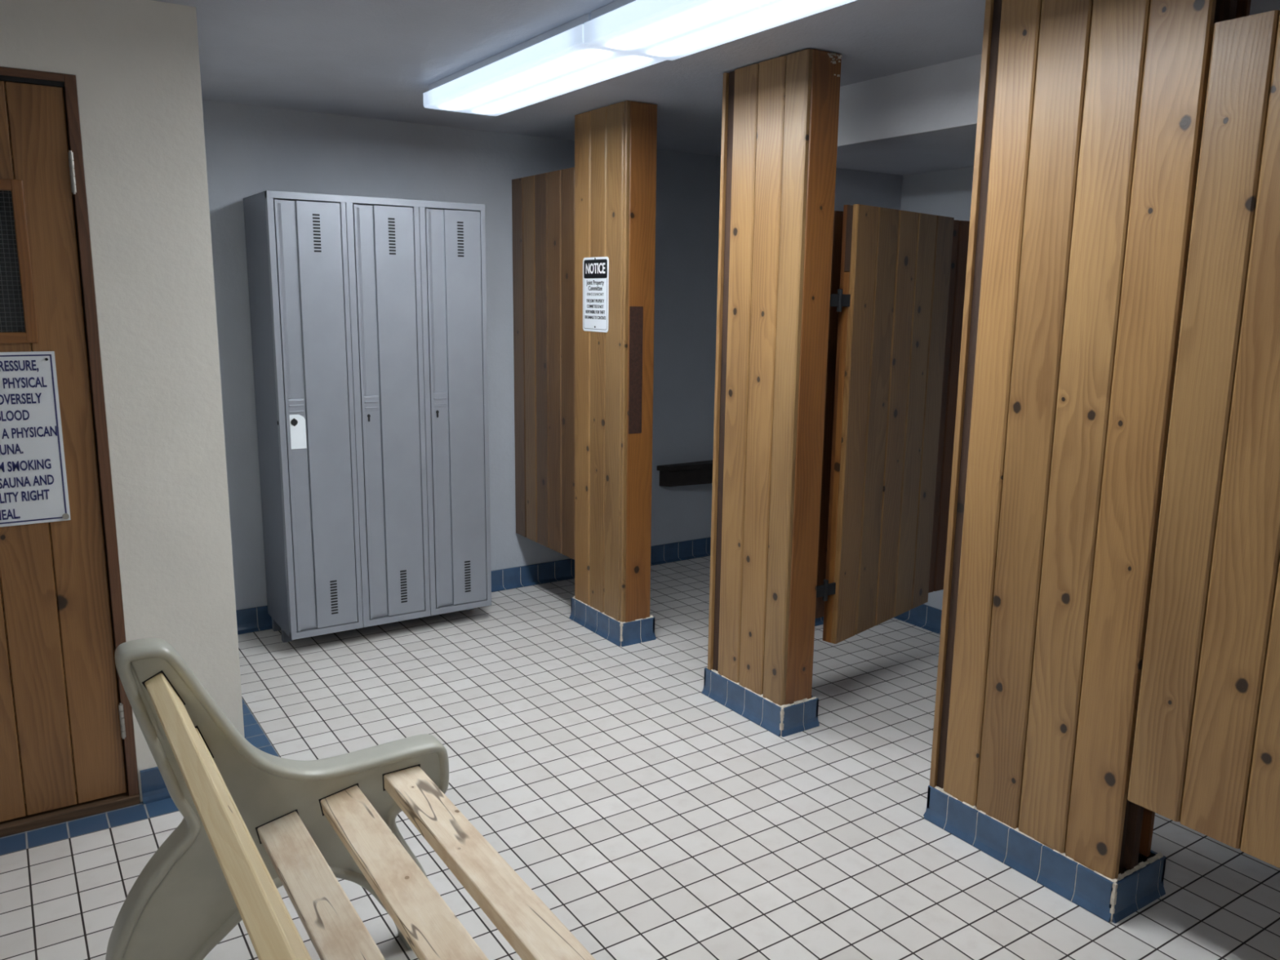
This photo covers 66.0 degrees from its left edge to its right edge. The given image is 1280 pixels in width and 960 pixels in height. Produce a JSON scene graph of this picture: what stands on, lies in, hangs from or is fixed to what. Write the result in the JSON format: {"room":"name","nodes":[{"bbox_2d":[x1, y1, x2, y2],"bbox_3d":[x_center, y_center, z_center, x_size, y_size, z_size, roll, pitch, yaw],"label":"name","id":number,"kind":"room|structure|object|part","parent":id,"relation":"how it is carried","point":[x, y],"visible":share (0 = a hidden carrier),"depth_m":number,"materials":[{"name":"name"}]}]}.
{"room":"changing room","nodes":[
{"label":"changing room","id":0,"kind":"room"},
{"bbox_2d":[0,0,244,803],"bbox_3d":[-2.927,-0.193,3.008,2.800,2.420,1.630,-6,13,-33],"label":"wall","id":1,"kind":"structure","parent":0,"point":[135,64],"depth_m":2.94,"materials":[{"name":"white paint"}]},
{"bbox_2d":[0,66,139,837],"bbox_3d":[-2.003,-0.015,2.735,0.934,2.194,0.134,-6,13,-33],"label":"door","id":2,"kind":"structure","parent":1,"relation":"in","point":[47,296],"depth_m":2.90,"materials":[{"name":"brown wood"}]},
{"bbox_3d":[-1.975,-0.579,2.586,0.642,0.446,0.016,-6,13,-33],"label":"window moulding","id":3,"kind":"part","parent":2,"relation":"part of","materials":[{"name":"orange wood"}]},
{"bbox_2d":[0,351,71,527],"bbox_3d":[-1.981,-0.092,2.673,0.720,0.496,0.008,-6,13,-33],"label":"warning sign","id":4,"kind":"object","parent":2,"relation":"attached to","point":[33,486],"visible":1,"depth_m":2.83,"materials":[{"name":"white plastic"}]},
{"bbox_2d":[0,508,20,519],"bbox_3d":[-1.813,0.099,2.822,0.062,0.030,0.001,-6,13,-33],"label":"print","id":5,"kind":"object","parent":4,"relation":"attached to","point":[5,513],"depth_m":2.83,"materials":[{"name":"blue"}]},
{"bbox_2d":[0,443,23,454],"bbox_3d":[-1.800,-0.086,2.795,0.083,0.030,0.001,-6,13,-33],"label":"print","id":6,"kind":"object","parent":4,"relation":"on","point":[5,448],"depth_m":2.80,"materials":[{"name":"blue"}]},
{"bbox_2d":[0,409,29,421],"bbox_3d":[-1.777,-0.182,2.791,0.081,0.030,0.001,-6,13,-33],"label":"print","id":7,"kind":"object","parent":4,"relation":"on","point":[5,415],"depth_m":2.79,"materials":[{"name":"blue"}]},
{"bbox_2d":[0,360,38,371],"bbox_3d":[-1.759,-0.320,2.777,0.108,0.035,0.001,-6,13,-33],"label":"print","id":8,"kind":"object","parent":4,"relation":"on","point":[5,365],"depth_m":2.78,"materials":[{"name":"blue paint"}]},
{"bbox_2d":[0,392,41,404],"bbox_3d":[-1.766,-0.229,2.789,0.126,0.030,0.001,-6,13,-33],"label":"print","id":9,"kind":"object","parent":4,"relation":"on","point":[6,398],"depth_m":2.80,"materials":[{"name":"blue"}]},
{"bbox_2d":[0,488,48,503],"bbox_3d":[-1.794,0.049,2.826,0.173,0.030,0.001,-6,13,-33],"label":"print","id":10,"kind":"object","parent":4,"relation":"attached to","point":[6,495],"depth_m":2.84,"materials":[{"name":"blue paint"}]},
{"bbox_2d":[2,377,47,388],"bbox_3d":[-1.745,-0.276,2.795,0.105,0.030,0.001,-6,13,-33],"label":"print","id":11,"kind":"object","parent":4,"relation":"on","point":[7,382],"depth_m":2.79,"materials":[{"name":"blue"}]},
{"bbox_2d":[0,458,51,471],"bbox_3d":[-1.785,-0.039,2.814,0.176,0.030,0.001,-6,13,-33],"label":"print","id":12,"kind":"object","parent":4,"relation":"on","point":[6,464],"depth_m":2.83,"materials":[{"name":"blue"}]},
{"bbox_2d":[0,474,53,488],"bbox_3d":[-1.788,0.007,2.822,0.188,0.030,0.001,-6,13,-33],"label":"print","id":13,"kind":"object","parent":4,"relation":"on","point":[6,481],"depth_m":2.84,"materials":[{"name":"blue"}]},
{"bbox_2d":[1,426,57,439],"bbox_3d":[-1.796,-0.131,2.789,0.250,0.030,0.001,-6,13,-33],"label":"print","id":14,"kind":"object","parent":4,"relation":"attached to","point":[7,432],"depth_m":2.82,"materials":[{"name":"blue"}]},
{"bbox_2d":[139,766,170,804],"bbox_3d":[-1.451,0.962,3.217,0.318,0.108,0.020,-6,13,-33],"label":"baseboard","id":15,"kind":"structure","parent":1,"relation":"attached to","point":[153,788],"depth_m":3.15,"materials":[{"name":"blue tile"}]},
{"bbox_2d":[202,99,720,609],"bbox_3d":[-0.807,-0.595,5.281,3.320,2.540,0.100,-6,13,-33],"label":"wall","id":16,"kind":"structure","parent":0,"point":[251,150],"depth_m":5.06,"materials":[{"name":"white paint"}]},
{"bbox_2d":[235,537,711,634],"bbox_3d":[-0.814,0.556,5.414,3.200,0.108,0.045,-6,13,-33],"label":"baseboard","id":17,"kind":"structure","parent":16,"relation":"attached to","point":[253,619],"depth_m":5.59,"materials":[{"name":"blue tile"}]},
{"bbox_2d":[511,167,574,559],"bbox_3d":[-0.481,-0.582,5.032,0.040,1.885,0.663,-6,13,-33],"label":"partition","id":18,"kind":"structure","parent":16,"relation":"attached to","point":[543,205],"depth_m":4.99,"materials":[{"name":"brown wood"}]},
{"bbox_2d":[657,460,712,486],"bbox_3d":[0.342,-0.036,6.019,0.494,0.127,0.129,-6,13,-33],"label":"bench","id":19,"kind":"object","parent":16,"relation":"attached to","point":[699,472],"visible":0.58,"depth_m":5.97,"materials":[{"name":"black"}]},
{"bbox_3d":[0.342,-0.084,6.010,0.494,0.030,0.129,-6,13,-33],"label":"seat","id":20,"kind":"part","parent":19,"relation":"part of","materials":[{"name":"black"}]},
{"bbox_2d":[152,0,985,156],"bbox_3d":[-0.150,-1.139,1.517,6.000,0.064,6.620,-6,13,-33],"label":"ceiling","id":21,"kind":"structure","parent":0,"point":[370,59],"depth_m":3.36,"materials":[{"name":"white paint"}]},
{"bbox_2d":[422,13,666,115],"bbox_3d":[-0.379,-1.437,3.481,0.324,0.088,1.261,-6,13,-33],"label":"ceiling light","id":22,"kind":"object","parent":21,"relation":"attached to","point":[556,62],"visible":0.88,"depth_m":3.34,"materials":[{"name":"white plastic"}]},
{"bbox_2d":[583,0,856,60],"bbox_3d":[0.318,-1.229,2.441,0.324,0.095,1.261,-6,13,-33],"label":"ceiling light","id":23,"kind":"object","parent":21,"relation":"attached to","point":[664,29],"visible":1,"depth_m":2.66,"materials":[{"name":"white plastic"}]},
{"bbox_2d":[0,555,1279,959],"bbox_3d":[-0.180,1.297,1.975,6.000,0.060,6.620,-6,13,-33],"label":"floor","id":24,"kind":"structure","parent":0,"point":[654,819],"depth_m":3.08,"materials":[{"name":"white tile"}]},
{"bbox_2d":[105,638,595,959],"bbox_3d":[-0.328,0.896,1.523,0.787,0.892,1.875,-6,13,-33],"label":"park bench","id":25,"kind":"object","parent":24,"relation":"on","point":[255,822],"visible":1,"depth_m":2.07,"materials":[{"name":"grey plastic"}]},
{"bbox_2d":[243,190,491,642],"bbox_3d":[-1.258,-0.279,4.671,0.978,2.014,0.447,-6,13,-33],"label":"locker","id":26,"kind":"object","parent":24,"relation":"on","point":[368,314],"visible":1,"depth_m":4.45,"materials":[{"name":"grey metal"}]},
{"bbox_3d":[-1.750,0.685,4.751,0.040,0.077,0.035,-6,13,-33],"label":"leg","id":27,"kind":"part","parent":26,"relation":"part of","materials":[{"name":"grey metal"}]},
{"bbox_3d":[-1.652,0.714,4.604,0.040,0.077,0.035,-6,13,-33],"label":"leg","id":28,"kind":"part","parent":26,"relation":"part of","materials":[{"name":"grey metal"}]},
{"bbox_3d":[-1.412,-0.253,4.318,0.270,1.870,0.016,-6,13,-33],"label":"door","id":29,"kind":"part","parent":26,"relation":"part of","materials":[{"name":"grey metal"}]},
{"bbox_3d":[-1.138,-0.283,4.495,0.266,1.870,0.016,-6,13,-33],"label":"door","id":30,"kind":"part","parent":26,"relation":"part of","materials":[{"name":"grey metal"}]},
{"bbox_3d":[-0.867,-0.313,4.671,0.262,1.870,0.016,-6,13,-33],"label":"door","id":31,"kind":"part","parent":26,"relation":"part of","materials":[{"name":"grey metal"}]},
{"bbox_2d":[568,100,657,646],"bbox_3d":[-0.125,-0.461,4.614,0.208,2.419,0.495,-6,13,-33],"label":"pillar","id":32,"kind":"structure","parent":24,"relation":"on","point":[615,144],"depth_m":4.50,"materials":[{"name":"brown wood"}]},
{"bbox_2d":[582,256,608,332],"bbox_3d":[-0.205,-0.849,4.511,0.004,0.335,0.226,-6,13,-33],"label":"notice sign","id":33,"kind":"object","parent":32,"relation":"attached to","point":[595,269],"visible":1,"depth_m":4.51,"materials":[{"name":"white plastic"}]},
{"bbox_2d":[584,315,605,319],"bbox_3d":[-0.206,-0.747,4.530,0.001,0.015,0.187,-6,13,-33],"label":"print","id":34,"kind":"object","parent":33,"relation":"attached to","point":[586,317],"depth_m":4.53,"materials":[{"name":"black"}]},
{"bbox_2d":[586,304,603,308],"bbox_3d":[-0.205,-0.796,4.521,0.001,0.015,0.147,-6,13,-33],"label":"print","id":35,"kind":"object","parent":33,"relation":"on","point":[588,306],"depth_m":4.52,"materials":[{"name":"black paint"}]},
{"bbox_2d":[586,298,604,302],"bbox_3d":[-0.205,-0.819,4.517,0.001,0.020,0.158,-6,13,-33],"label":"print","id":36,"kind":"object","parent":33,"relation":"on","point":[588,300],"depth_m":4.52,"materials":[{"name":"black paint"}]},
{"bbox_2d":[586,293,603,295],"bbox_3d":[-0.205,-0.850,4.511,0.001,0.012,0.147,-6,13,-33],"label":"print","id":37,"kind":"object","parent":33,"relation":"on","point":[588,294],"depth_m":4.51,"materials":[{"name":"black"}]},
{"bbox_2d":[586,310,604,314],"bbox_3d":[-0.206,-0.772,4.525,0.001,0.015,0.170,-6,13,-33],"label":"print","id":38,"kind":"object","parent":33,"relation":"on","point":[588,312],"depth_m":4.52,"materials":[{"name":"black paint"}]},
{"bbox_2d":[588,285,602,290],"bbox_3d":[-0.204,-0.877,4.506,0.001,0.021,0.122,-6,13,-33],"label":"print","id":39,"kind":"object","parent":33,"relation":"on","point":[590,287],"depth_m":4.50,"materials":[{"name":"black paint"}]},
{"bbox_2d":[586,280,604,286],"bbox_3d":[-0.205,-0.900,4.502,0.001,0.027,0.156,-6,13,-33],"label":"print","id":40,"kind":"object","parent":33,"relation":"on","point":[589,282],"depth_m":4.50,"materials":[{"name":"black"}]},
{"bbox_2d":[702,48,842,737],"bbox_3d":[0.486,-0.280,3.697,0.203,2.419,0.500,-6,13,-33],"label":"pillar","id":41,"kind":"structure","parent":24,"relation":"on","point":[780,115],"depth_m":3.59,"materials":[{"name":"brown wood"}]},
{"bbox_3d":[0.305,-0.357,3.827,0.024,2.310,0.019,-6,13,-33],"label":"edge trim","id":42,"kind":"part","parent":41,"relation":"part of","materials":[{"name":"brown wood"}]},
{"bbox_2d":[816,204,954,644],"bbox_3d":[0.959,-0.218,3.890,0.062,1.636,0.868,10,14,42],"label":"door","id":43,"kind":"structure","parent":41,"relation":"attached to","point":[891,300],"depth_m":3.83,"materials":[{"name":"brown wood"}]},
{"bbox_3d":[0.753,-0.064,3.696,0.024,1.400,0.051,10,14,42],"label":"edge post","id":44,"kind":"part","parent":43,"relation":"part of","materials":[{"name":"orange wood"}]},
{"bbox_3d":[0.985,-0.909,3.779,0.024,0.230,0.700,10,14,42],"label":"rail","id":45,"kind":"part","parent":43,"relation":"part of","materials":[{"name":"brown wood"}]},
{"bbox_2d":[923,0,1251,923],"bbox_3d":[1.190,-0.084,2.699,0.263,2.419,0.643,-6,13,-33],"label":"pillar","id":46,"kind":"structure","parent":24,"relation":"on","point":[1091,114],"depth_m":2.61,"materials":[{"name":"brown wood"}]},
{"bbox_3d":[0.938,-0.172,2.882,0.024,2.310,0.019,-6,13,-33],"label":"edge trim","id":47,"kind":"part","parent":46,"relation":"part of","materials":[{"name":"brown wood"}]},
{"bbox_3d":[1.337,-0.088,2.456,0.030,2.312,0.032,-6,13,-33],"label":"post","id":48,"kind":"part","parent":46,"relation":"part of","materials":[{"name":"brown wood"}]},
{"bbox_2d":[1127,9,1279,868],"bbox_3d":[1.482,-0.041,2.088,0.043,1.877,0.718,-6,13,-33],"label":"door","id":49,"kind":"structure","parent":46,"relation":"attached to","point":[1206,759],"depth_m":2.26,"materials":[{"name":"brown wood"}]},
{"bbox_2d":[834,168,902,211],"bbox_3d":[0.865,-0.478,4.771,0.900,2.420,0.090,-6,13,-33],"label":"wall","id":50,"kind":"structure","parent":0,"point":[852,187],"depth_m":4.68,"materials":[{"name":"white paint"}]},
{"bbox_2d":[814,617,823,626],"bbox_3d":[0.888,0.668,4.929,0.900,0.108,0.045,-6,13,-33],"label":"baseboard","id":51,"kind":"structure","parent":50,"relation":"attached to","point":[818,621],"depth_m":4.94,"materials":[{"name":"blue tile"}]},
{"bbox_2d":[835,124,977,175],"bbox_3d":[2.345,-1.126,2.367,0.910,0.222,5.270,-6,13,-33],"label":"ceiling","id":52,"kind":"structure","parent":0,"point":[949,148],"depth_m":4.06,"materials":[{"name":"white paint"}]},
{"bbox_2d":[900,166,973,609],"bbox_3d":[2.384,-0.201,3.397,0.100,2.540,6.620,-6,13,-33],"label":"wall","id":53,"kind":"structure","parent":0,"point":[946,193],"depth_m":4.63,"materials":[{"name":"white paint"}]},
{"bbox_2d":[815,210,969,617],"bbox_3d":[1.020,-0.269,4.221,1.262,1.675,0.040,-6,13,-33],"label":"wall","id":54,"kind":"structure","parent":53,"relation":"attached to","point":[961,228],"depth_m":4.34,"materials":[{"name":"brown wood"}]},
{"bbox_2d":[893,604,942,634],"bbox_3d":[2.309,0.941,3.572,0.045,0.108,6.620,-6,13,-33],"label":"baseboard","id":55,"kind":"structure","parent":53,"relation":"attached to","point":[926,617],"depth_m":4.91,"materials":[{"name":"blue tile"}]},
{"bbox_2d":[837,0,1279,146],"bbox_3d":[1.961,-1.084,2.118,0.010,0.222,5.270,-6,13,-33],"label":"wall","id":56,"kind":"structure","parent":0,"point":[942,95],"depth_m":3.56,"materials":[{"name":"paint"}]}
]}

